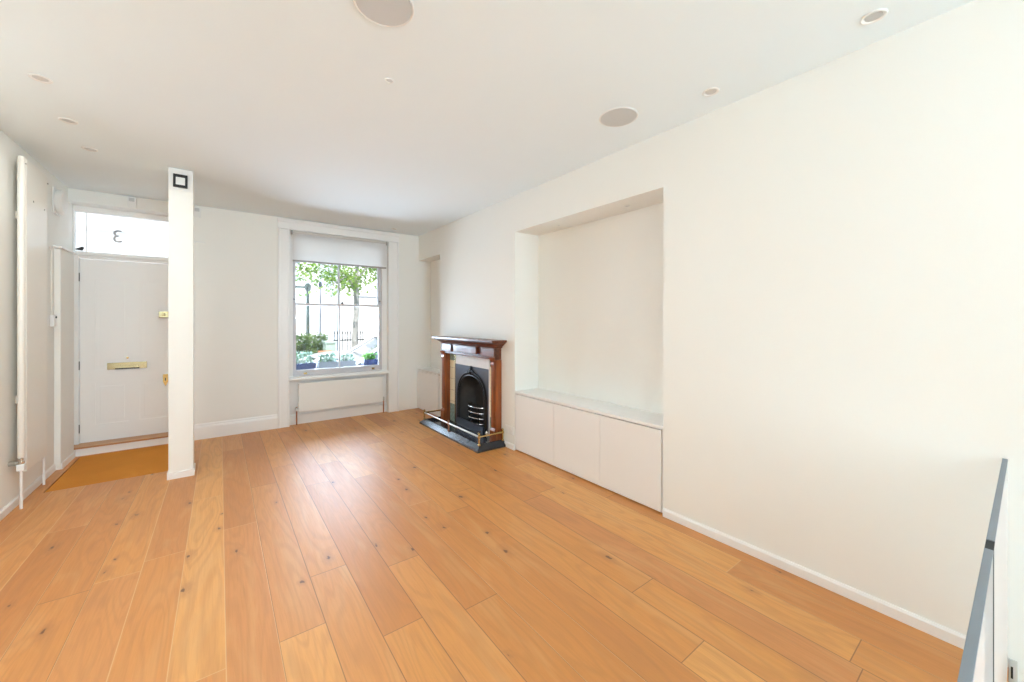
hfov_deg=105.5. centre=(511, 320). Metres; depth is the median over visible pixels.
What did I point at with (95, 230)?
window
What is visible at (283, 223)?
trim
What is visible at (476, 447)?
fender
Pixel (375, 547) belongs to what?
floor
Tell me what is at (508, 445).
baseboard
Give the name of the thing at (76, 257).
trim
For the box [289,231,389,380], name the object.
window
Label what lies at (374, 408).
baseboard
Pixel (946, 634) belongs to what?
baseboard
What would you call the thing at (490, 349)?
mantelpiece
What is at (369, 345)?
car
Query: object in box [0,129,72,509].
wall
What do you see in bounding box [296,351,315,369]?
window box
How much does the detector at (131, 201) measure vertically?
0.110 m
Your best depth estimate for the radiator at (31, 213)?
3.03 m
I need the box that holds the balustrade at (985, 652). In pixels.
[957,458,1007,681]
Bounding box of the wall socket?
[505,425,513,434]
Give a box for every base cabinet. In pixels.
[417,370,439,416]
[515,394,662,512]
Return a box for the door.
[79,259,167,442]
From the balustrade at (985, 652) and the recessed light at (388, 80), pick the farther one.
the recessed light at (388, 80)
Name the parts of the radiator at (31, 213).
panel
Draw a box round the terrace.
[296,262,377,350]
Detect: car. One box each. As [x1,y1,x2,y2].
[299,350,347,361]
[336,335,377,365]
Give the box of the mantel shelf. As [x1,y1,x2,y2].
[432,336,506,342]
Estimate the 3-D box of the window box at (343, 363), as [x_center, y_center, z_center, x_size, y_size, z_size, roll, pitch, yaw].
[-2.534,0.603,6.003,0.243,0.243,0.177,0,0,-37]
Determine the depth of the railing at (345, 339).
13.53 m
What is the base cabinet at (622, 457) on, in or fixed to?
on the floor
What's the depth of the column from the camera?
3.47 m
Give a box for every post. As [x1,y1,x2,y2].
[296,283,310,336]
[318,281,321,338]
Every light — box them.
[27,73,52,83]
[58,117,78,124]
[81,146,97,151]
[385,78,393,82]
[702,87,719,96]
[860,8,887,24]
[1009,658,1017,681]
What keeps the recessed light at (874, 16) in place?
in the ceiling
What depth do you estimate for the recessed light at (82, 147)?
3.06 m
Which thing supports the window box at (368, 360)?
on the window at (381, 368)
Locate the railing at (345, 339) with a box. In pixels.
[333,330,363,350]
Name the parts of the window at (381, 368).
sash, sash, sill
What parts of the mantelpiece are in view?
frieze panel, frieze panel, moulding, cornice, frieze panel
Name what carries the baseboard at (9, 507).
attached to the wall at (59, 229)
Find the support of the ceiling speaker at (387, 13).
attached to the ceiling
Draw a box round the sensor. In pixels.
[173,173,187,188]
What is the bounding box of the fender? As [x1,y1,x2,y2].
[419,409,505,452]
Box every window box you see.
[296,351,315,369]
[316,352,337,368]
[340,352,355,366]
[361,352,377,365]
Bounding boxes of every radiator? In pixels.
[8,155,48,508]
[295,376,383,424]
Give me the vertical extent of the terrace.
9.800 m
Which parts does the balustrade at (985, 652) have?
panel, panel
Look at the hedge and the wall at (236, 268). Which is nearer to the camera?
the wall at (236, 268)
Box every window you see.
[73,205,167,257]
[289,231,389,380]
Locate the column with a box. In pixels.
[167,167,195,479]
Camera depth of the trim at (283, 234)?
5.09 m
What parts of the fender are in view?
rail, rail post, rail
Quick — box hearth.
[432,420,489,443]
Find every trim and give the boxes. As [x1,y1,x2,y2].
[53,245,75,253]
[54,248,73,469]
[74,252,167,263]
[74,255,80,444]
[74,432,167,449]
[74,437,167,456]
[277,217,399,242]
[278,228,289,427]
[290,373,385,414]
[388,242,398,411]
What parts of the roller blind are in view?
head rail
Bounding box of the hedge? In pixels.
[296,332,327,358]
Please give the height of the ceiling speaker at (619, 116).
0.008 m
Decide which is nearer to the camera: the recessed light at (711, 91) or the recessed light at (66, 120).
the recessed light at (711, 91)
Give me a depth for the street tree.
12.55 m
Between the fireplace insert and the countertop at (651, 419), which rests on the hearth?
the fireplace insert
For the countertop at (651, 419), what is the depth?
3.41 m
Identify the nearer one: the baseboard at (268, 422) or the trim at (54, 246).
the trim at (54, 246)
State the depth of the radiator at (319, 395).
5.50 m
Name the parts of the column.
plate, skirting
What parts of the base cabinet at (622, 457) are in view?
door, door, door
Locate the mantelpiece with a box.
[432,336,506,441]
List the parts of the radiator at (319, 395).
panel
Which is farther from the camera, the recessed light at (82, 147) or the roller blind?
the roller blind
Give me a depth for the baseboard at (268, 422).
4.78 m
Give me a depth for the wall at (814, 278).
2.06 m
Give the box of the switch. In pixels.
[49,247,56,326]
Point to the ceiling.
(278, 108)
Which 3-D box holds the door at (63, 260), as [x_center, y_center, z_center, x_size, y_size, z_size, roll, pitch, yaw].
[-4.378,0.362,3.805,0.043,2.075,0.413,0,0,-37]
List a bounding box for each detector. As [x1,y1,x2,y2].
[127,197,136,208]
[194,207,200,217]
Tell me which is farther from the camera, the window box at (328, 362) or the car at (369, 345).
the car at (369, 345)
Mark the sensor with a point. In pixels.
(180, 181)
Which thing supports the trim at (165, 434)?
attached to the wall at (236, 268)
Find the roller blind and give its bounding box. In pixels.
[291,230,386,268]
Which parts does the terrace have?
pane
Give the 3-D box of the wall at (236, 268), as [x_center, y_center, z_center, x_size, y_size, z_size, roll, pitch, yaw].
[-2.882,0.025,5.389,4.340,2.750,0.320,0,0,-37]
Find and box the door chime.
[52,186,67,216]
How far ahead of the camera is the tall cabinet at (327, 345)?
11.11 m
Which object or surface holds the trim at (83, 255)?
attached to the wall at (236, 268)
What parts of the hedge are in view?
stem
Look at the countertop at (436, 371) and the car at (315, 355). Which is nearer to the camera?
the countertop at (436, 371)
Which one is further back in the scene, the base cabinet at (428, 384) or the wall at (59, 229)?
the base cabinet at (428, 384)
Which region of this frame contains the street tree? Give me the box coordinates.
[296,262,376,347]
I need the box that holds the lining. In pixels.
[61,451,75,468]
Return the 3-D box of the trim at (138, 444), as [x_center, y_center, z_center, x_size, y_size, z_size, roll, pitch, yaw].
[-4.236,1.363,4.369,0.948,0.074,0.305,0,0,-37]
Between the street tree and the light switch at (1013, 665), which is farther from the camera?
the street tree
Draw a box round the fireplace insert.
[450,354,490,436]
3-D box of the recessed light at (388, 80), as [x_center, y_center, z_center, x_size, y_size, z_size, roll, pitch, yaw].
[-0.689,-1.347,2.184,0.048,0.005,0.048,0,0,-37]
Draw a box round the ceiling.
[0,0,973,235]
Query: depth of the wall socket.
4.25 m
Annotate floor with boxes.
[0,408,1007,681]
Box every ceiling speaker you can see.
[353,0,413,26]
[599,107,637,126]
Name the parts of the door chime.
plate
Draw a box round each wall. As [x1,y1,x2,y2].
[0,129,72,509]
[68,188,430,423]
[419,0,1023,673]
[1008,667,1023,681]
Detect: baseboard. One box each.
[0,464,55,520]
[194,414,277,439]
[290,403,386,424]
[504,441,514,449]
[663,508,965,649]
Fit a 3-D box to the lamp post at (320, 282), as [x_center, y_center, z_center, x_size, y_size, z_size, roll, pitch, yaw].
[-6.569,0.480,13.324,0.110,3.640,0.110,0,0,-37]
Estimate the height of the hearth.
0.030 m
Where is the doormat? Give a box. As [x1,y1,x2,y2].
[46,445,167,491]
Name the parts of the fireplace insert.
tile panel, moulding, arch moulding, arched plate, tile panel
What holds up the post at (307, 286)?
on the road
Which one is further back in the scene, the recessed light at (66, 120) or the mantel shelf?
the mantel shelf
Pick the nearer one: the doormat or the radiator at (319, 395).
the doormat
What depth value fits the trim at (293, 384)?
5.41 m
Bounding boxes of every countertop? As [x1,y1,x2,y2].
[417,367,439,374]
[515,388,662,429]
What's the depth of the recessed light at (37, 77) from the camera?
2.16 m
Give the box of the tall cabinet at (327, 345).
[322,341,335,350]
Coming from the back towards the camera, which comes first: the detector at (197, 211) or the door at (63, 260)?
the detector at (197, 211)
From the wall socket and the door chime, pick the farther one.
the wall socket
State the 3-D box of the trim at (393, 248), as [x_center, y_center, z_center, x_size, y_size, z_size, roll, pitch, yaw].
[-1.814,0.101,5.969,0.161,2.598,0.033,0,0,-37]

